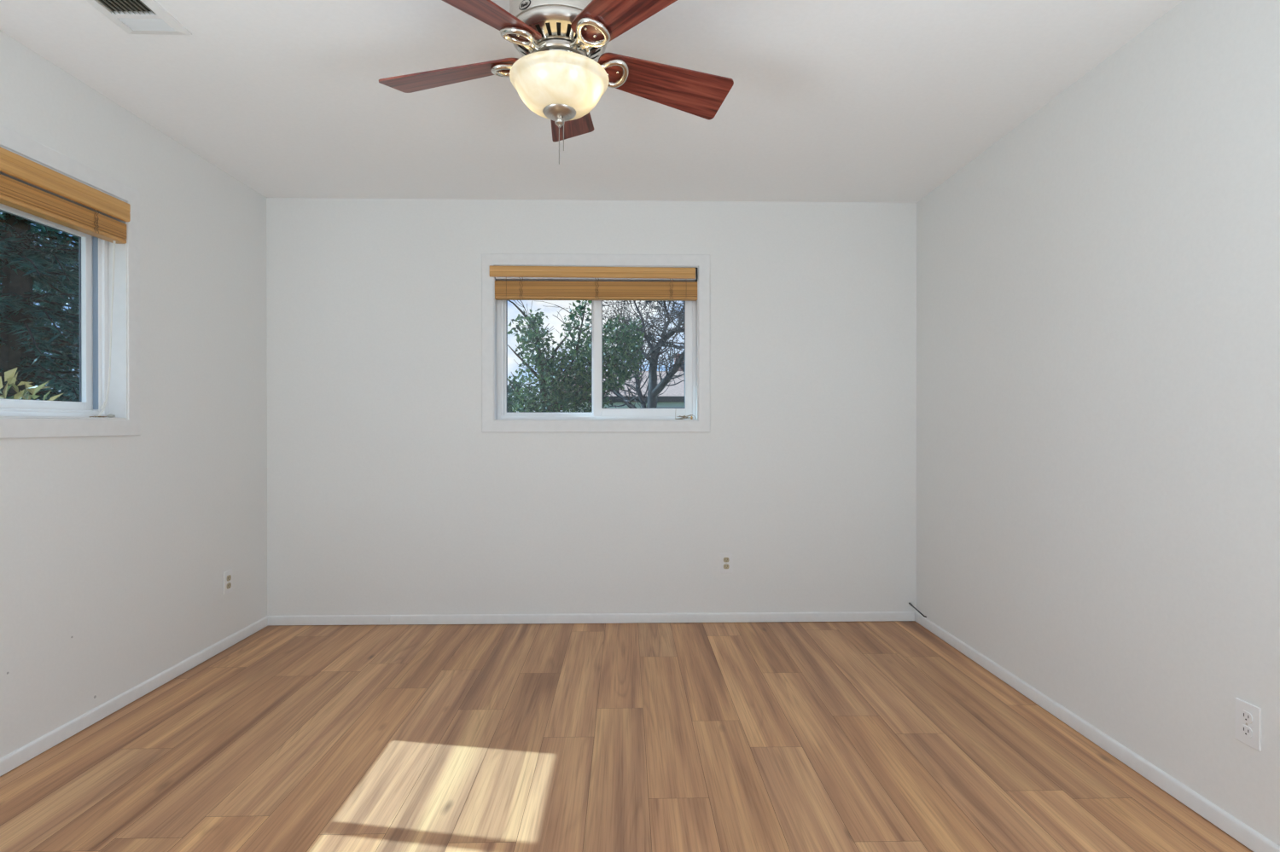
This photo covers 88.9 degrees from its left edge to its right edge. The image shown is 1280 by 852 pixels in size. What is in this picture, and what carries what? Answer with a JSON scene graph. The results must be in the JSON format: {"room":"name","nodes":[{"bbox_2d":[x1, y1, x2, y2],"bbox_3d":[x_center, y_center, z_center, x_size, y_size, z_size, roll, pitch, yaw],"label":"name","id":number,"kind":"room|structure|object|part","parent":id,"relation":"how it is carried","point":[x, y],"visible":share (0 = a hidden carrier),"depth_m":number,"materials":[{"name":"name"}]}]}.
{"room":"empty bedroom","nodes":[
{"label":"empty bedroom","id":0,"kind":"room"},
{"bbox_2d":[0,30,267,758],"bbox_3d":[-2.147,-0.072,0.957,0.160,2.440,5.529,0,0,-1],"label":"wall","id":1,"kind":"structure","parent":0,"point":[116,552],"depth_m":2.81,"materials":[{"name":"paint"}]},
{"bbox_2d":[0,124,140,438],"bbox_3d":[-2.165,-0.471,2.082,0.164,1.026,1.315,0,0,-1],"label":"window","id":2,"kind":"structure","parent":1,"relation":"in","point":[19,418],"depth_m":2.63,"materials":[{"name":"paint"}]},
{"bbox_3d":[-2.208,-0.429,2.337,0.028,0.765,0.578,0,0,-1],"label":"sash","id":3,"kind":"part","parent":2,"relation":"part of","materials":[{"name":"white plastic"}]},
{"bbox_3d":[-2.200,-0.471,2.082,0.084,0.880,1.169,0,0,-1],"label":"frame","id":4,"kind":"part","parent":2,"relation":"part of","materials":[{"name":"white plastic"}]},
{"bbox_3d":[-2.167,-0.028,2.084,0.160,0.006,1.181,0,0,-1],"label":"sill","id":5,"kind":"part","parent":2,"relation":"part of","materials":[{"name":"paint"}]},
{"bbox_2d":[0,146,130,418],"bbox_3d":[-2.100,-0.467,2.074,0.086,0.869,1.183,0,0,-1],"label":"blind","id":6,"kind":"object","parent":2,"relation":"attached to","point":[30,187],"visible":0.99,"depth_m":2.36,"materials":[{"name":"brown wood"}]},
{"bbox_3d":[-2.106,-0.750,2.081,0.052,0.018,1.164,0,0,-1],"label":"rail","id":7,"kind":"part","parent":6,"relation":"part of","materials":[{"name":"brown wood"}]},
{"bbox_3d":[-2.087,-0.788,2.507,0.005,0.091,0.021,0,0,-1],"label":"ladder cord","id":8,"kind":"part","parent":6,"relation":"part of","materials":[{"name":"brown fabric"}]},
{"bbox_3d":[-2.122,-0.431,2.595,0.038,0.792,0.067,0,0,-1],"label":"pull cord","id":9,"kind":"part","parent":6,"relation":"part of","materials":[{"name":"white plastic"}]},
{"bbox_3d":[-2.134,-0.041,2.632,0.015,0.015,0.033,0,0,-1],"label":"cord knob","id":10,"kind":"part","parent":6,"relation":"part of","materials":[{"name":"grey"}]},
{"bbox_2d":[0,616,267,776],"bbox_3d":[-2.085,1.115,2.017,0.010,0.053,3.419,0,0,-1],"label":"baseboard","id":11,"kind":"structure","parent":1,"relation":"attached to","point":[39,746],"depth_m":2.61,"materials":[{"name":"paint"}]},
{"bbox_2d":[223,569,232,594],"bbox_3d":[-2.116,0.801,3.354,0.009,0.115,0.070,0,0,-1],"label":"wall outlet","id":12,"kind":"object","parent":1,"relation":"attached to","point":[228,582],"visible":1,"depth_m":3.35,"materials":[{"name":"white plastic"}]},
{"bbox_2d":[226,582,231,588],"bbox_3d":[-2.114,0.821,3.355,0.004,0.028,0.033,0,0,-1],"label":"receptacle","id":13,"kind":"object","parent":12,"relation":"attached to","point":[229,584],"depth_m":3.35,"materials":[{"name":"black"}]},
{"bbox_2d":[226,575,231,581],"bbox_3d":[-2.114,0.782,3.354,0.004,0.028,0.033,0,0,-1],"label":"receptacle","id":14,"kind":"object","parent":12,"relation":"attached to","point":[229,577],"depth_m":3.35,"materials":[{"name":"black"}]},
{"bbox_2d":[266,197,916,616],"bbox_3d":[-0.261,-0.081,3.844,4.060,2.440,0.160,0,0,-1],"label":"wall","id":15,"kind":"structure","parent":0,"point":[387,493],"depth_m":3.76,"materials":[{"name":"paint"}]},
{"bbox_2d":[267,611,914,625],"bbox_3d":[-0.260,1.110,3.763,3.718,0.053,0.010,0,0,-1],"label":"baseboard","id":16,"kind":"structure","parent":15,"relation":"attached to","point":[852,616],"depth_m":3.76,"materials":[{"name":"paint"}]},
{"bbox_2d":[481,253,709,432],"bbox_3d":[-0.253,-0.477,3.836,1.313,1.026,0.164,0,0,-1],"label":"window","id":17,"kind":"structure","parent":15,"relation":"in","point":[496,417],"depth_m":3.77,"materials":[{"name":"paint"}]},
{"bbox_3d":[-0.529,-0.434,3.867,0.570,0.765,0.028,0,0,-1],"label":"sash","id":18,"kind":"part","parent":17,"relation":"part of","materials":[{"name":"white plastic"}]},
{"bbox_2d":[489,265,697,419],"bbox_3d":[-0.263,-0.478,3.778,1.194,0.880,0.076,0,0,-1],"label":"blind","id":19,"kind":"object","parent":17,"relation":"attached to","point":[535,283],"visible":1,"depth_m":3.76,"materials":[{"name":"brown wood"}]},
{"bbox_3d":[-0.684,-0.796,3.753,0.021,0.128,0.005,0,0,-1],"label":"ladder cord","id":20,"kind":"part","parent":19,"relation":"part of","materials":[{"name":"brown fabric"}]},
{"bbox_3d":[-0.252,-0.742,3.788,1.170,0.018,0.047,0,0,-1],"label":"rail","id":21,"kind":"part","parent":19,"relation":"part of","materials":[{"name":"brown wood"}]},
{"bbox_3d":[-0.249,-0.796,3.763,0.021,0.128,0.005,0,0,-1],"label":"ladder cord","id":22,"kind":"part","parent":19,"relation":"part of","materials":[{"name":"brown fabric"}]},
{"bbox_3d":[0.181,-0.796,3.772,0.021,0.128,0.005,0,0,-1],"label":"ladder cord","id":23,"kind":"part","parent":19,"relation":"part of","materials":[{"name":"brown fabric"}]},
{"bbox_3d":[0.266,-0.070,3.810,0.122,0.062,0.039,0,0,-1],"label":"slack cord","id":24,"kind":"part","parent":19,"relation":"part of","materials":[{"name":"beige fabric"}]},
{"bbox_3d":[-0.253,-0.034,3.839,1.179,0.006,0.160,0,0,-1],"label":"sill","id":25,"kind":"part","parent":17,"relation":"part of","materials":[{"name":"paint"}]},
{"bbox_3d":[-0.254,-0.477,3.871,1.167,0.880,0.084,0,0,-1],"label":"frame","id":26,"kind":"part","parent":17,"relation":"part of","materials":[{"name":"white plastic"}]},
{"bbox_3d":[0.017,-0.434,3.853,0.585,0.765,0.028,0,0,-1],"label":"sash","id":27,"kind":"part","parent":17,"relation":"part of","materials":[{"name":"white plastic"}]},
{"bbox_2d":[720,552,732,573],"bbox_3d":[0.499,0.794,3.779,0.070,0.115,0.009,0,0,-1],"label":"wall outlet","id":28,"kind":"object","parent":15,"relation":"attached to","point":[725,559],"visible":1,"depth_m":3.78,"materials":[{"name":"white plastic"}]},
{"bbox_2d":[723,564,729,569],"bbox_3d":[0.499,0.814,3.777,0.033,0.028,0.004,0,0,-1],"label":"receptacle","id":29,"kind":"object","parent":28,"relation":"attached to","point":[725,566],"depth_m":3.78,"materials":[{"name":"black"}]},
{"bbox_2d":[723,558,729,562],"bbox_3d":[0.499,0.775,3.777,0.033,0.028,0.004,0,0,-1],"label":"receptacle","id":30,"kind":"object","parent":28,"relation":"attached to","point":[725,560],"depth_m":3.77,"materials":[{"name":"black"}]},
{"bbox_2d":[0,0,1182,203],"bbox_3d":[-0.199,-1.367,1.076,4.060,0.150,5.689,0,0,-1],"label":"ceiling","id":31,"kind":"structure","parent":0,"point":[828,101],"depth_m":2.51,"materials":[{"name":"paint"}]},
{"bbox_2d":[86,0,191,34],"bbox_3d":[-1.576,-1.289,1.956,0.204,0.011,0.390,0,0,-1],"label":"ceiling vent","id":32,"kind":"object","parent":31,"relation":"in","point":[133,16],"visible":1,"depth_m":2.05,"materials":[{"name":"white metal"}]},
{"bbox_2d":[378,0,733,164],"bbox_3d":[-0.236,-1.022,1.899,1.092,0.546,1.041,0,0,-1],"label":"ceiling fan","id":33,"kind":"object","parent":31,"relation":"hanging from","point":[558,76],"visible":1,"depth_m":1.80,"materials":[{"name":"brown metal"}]},
{"bbox_3d":[-0.546,-1.038,1.937,0.426,0.059,0.155,0,0,13],"label":"blade","id":34,"kind":"part","parent":33,"relation":"part of","materials":[{"name":"brown wood"}]},
{"bbox_3d":[-0.411,-1.028,1.594,0.155,0.069,0.426,0,0,34],"label":"blade","id":35,"kind":"part","parent":33,"relation":"part of","materials":[{"name":"brown wood"}]},
{"bbox_3d":[-0.230,-0.945,1.864,0.281,0.098,0.281,0,0,-1],"label":"lamp shade","id":36,"kind":"part","parent":33,"relation":"part of","materials":[{"name":"white glass"}]},
{"bbox_3d":[-0.231,-0.802,1.865,0.003,0.107,0.003,0,0,-31],"label":"pull chain","id":37,"kind":"part","parent":33,"relation":"part of","materials":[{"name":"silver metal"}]},
{"bbox_3d":[-0.217,-0.837,1.855,0.003,0.111,0.003,0,0,-31],"label":"pull chain","id":38,"kind":"part","parent":33,"relation":"part of","materials":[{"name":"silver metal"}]},
{"bbox_3d":[-0.239,-1.066,2.189,0.154,0.051,0.426,0,0,-1],"label":"blade","id":39,"kind":"part","parent":33,"relation":"part of","materials":[{"name":"brown wood"}]},
{"bbox_3d":[-0.020,-1.057,1.615,0.155,0.046,0.426,0,0,-40],"label":"blade","id":40,"kind":"part","parent":33,"relation":"part of","materials":[{"name":"brown wood"}]},
{"bbox_3d":[0.069,-1.039,1.993,0.426,0.071,0.149,0,0,-23],"label":"blade","id":41,"kind":"part","parent":33,"relation":"part of","materials":[{"name":"brown wood"}]},
{"bbox_2d":[0,621,1253,851],"bbox_3d":[-0.199,1.248,1.084,4.060,0.200,5.689,0,0,-1],"label":"floor","id":42,"kind":"structure","parent":0,"point":[885,736],"depth_m":2.24,"materials":[{"name":"brown wood"}]},
{"bbox_2d":[915,0,1279,846],"bbox_3d":[1.752,-0.072,1.044,0.160,2.440,5.529,0,0,-1],"label":"wall","id":43,"kind":"structure","parent":0,"point":[1098,287],"depth_m":2.20,"materials":[{"name":"paint"}]},
{"bbox_2d":[908,602,926,617],"bbox_3d":[1.586,1.052,3.730,0.014,0.054,0.132,0,0,-21],"label":"cable","id":44,"kind":"object","parent":43,"relation":"attached to","point":[910,603],"visible":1,"depth_m":3.73,"materials":[{"name":"grey plastic"}]},
{"bbox_2d":[914,611,1279,851],"bbox_3d":[1.644,1.115,2.100,0.010,0.053,3.419,0,0,-1],"label":"baseboard","id":45,"kind":"structure","parent":43,"relation":"attached to","point":[1239,831],"depth_m":2.21,"materials":[{"name":"paint"}]},
{"bbox_2d":[1235,698,1261,751],"bbox_3d":[1.652,0.811,1.775,0.009,0.115,0.070,0,0,-1],"label":"wall outlet","id":46,"kind":"object","parent":43,"relation":"attached to","point":[1248,716],"visible":1,"depth_m":1.77,"materials":[{"name":"white plastic"}]},
{"bbox_2d":[1239,724,1252,738],"bbox_3d":[1.650,0.830,1.775,0.004,0.028,0.033,0,0,-1],"label":"receptacle","id":47,"kind":"object","parent":46,"relation":"attached to","point":[1246,730],"depth_m":1.77,"materials":[{"name":"white plastic"}]},
{"bbox_2d":[1240,710,1252,724],"bbox_3d":[1.650,0.791,1.775,0.004,0.028,0.033,0,0,-1],"label":"receptacle","id":48,"kind":"object","parent":46,"relation":"attached to","point":[1246,716],"depth_m":1.77,"materials":[{"name":"white plastic"}]},
{"label":"outside","id":49,"kind":"structure","parent":0,"visible":0},
{"label":"ground","id":50,"kind":"structure","parent":49,"visible":0},
{"bbox_2d":[0,367,63,401],"bbox_3d":[-3.163,0.581,3.155,1.214,1.838,1.040,0,0,-1],"label":"shrub","id":51,"kind":"object","parent":50,"relation":"on","point":[8,375],"visible":0.1,"depth_m":3.24,"materials":[{"name":"green plant"}]},
{"bbox_2d":[0,210,79,401],"bbox_3d":[-5.893,-1.027,5.929,3.685,5.188,4.351,0,0,12],"label":"evergreen tree","id":52,"kind":"object","parent":50,"relation":"on","point":[23,262],"visible":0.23,"depth_m":5.91,"materials":[{"name":"green plant"}]},
{"bbox_2d":[0,225,79,401],"bbox_3d":[-9.402,-0.837,9.401,5.431,4.975,4.288,0,0,-4],"label":"tree","id":53,"kind":"object","parent":50,"relation":"on","point":[71,351],"visible":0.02,"depth_m":8.89,"materials":[{"name":"green plant"}]},
{"bbox_2d":[507,378,534,412],"bbox_3d":[-2.621,0.356,12.965,1.742,2.599,1.428,0,0,-1],"label":"shrub","id":54,"kind":"object","parent":50,"relation":"on","point":[509,387],"visible":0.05,"depth_m":12.77,"materials":[{"name":"green plant"}]},
{"bbox_2d":[507,300,657,412],"bbox_3d":[-0.648,-0.025,6.437,1.685,3.019,1.102,0,0,-1],"label":"leafy tree","id":55,"kind":"object","parent":50,"relation":"on","point":[559,400],"visible":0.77,"depth_m":6.19,"materials":[{"name":"green plant"}]},
{"bbox_2d":[550,354,684,412],"bbox_3d":[0.518,-0.709,25.491,7.274,4.254,9.050,0,0,-1],"label":"neighbor house","id":56,"kind":"structure","parent":50,"relation":"on","point":[673,398],"depth_m":21.21,"materials":[{"name":"white"}]},
{"bbox_2d":[558,300,684,408],"bbox_3d":[0.060,-0.519,8.120,2.541,3.998,2.142,0,0,5],"label":"bare tree","id":57,"kind":"object","parent":50,"relation":"on","point":[654,389],"visible":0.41,"depth_m":8.18,"materials":[{"name":"grey plant"}]}
]}

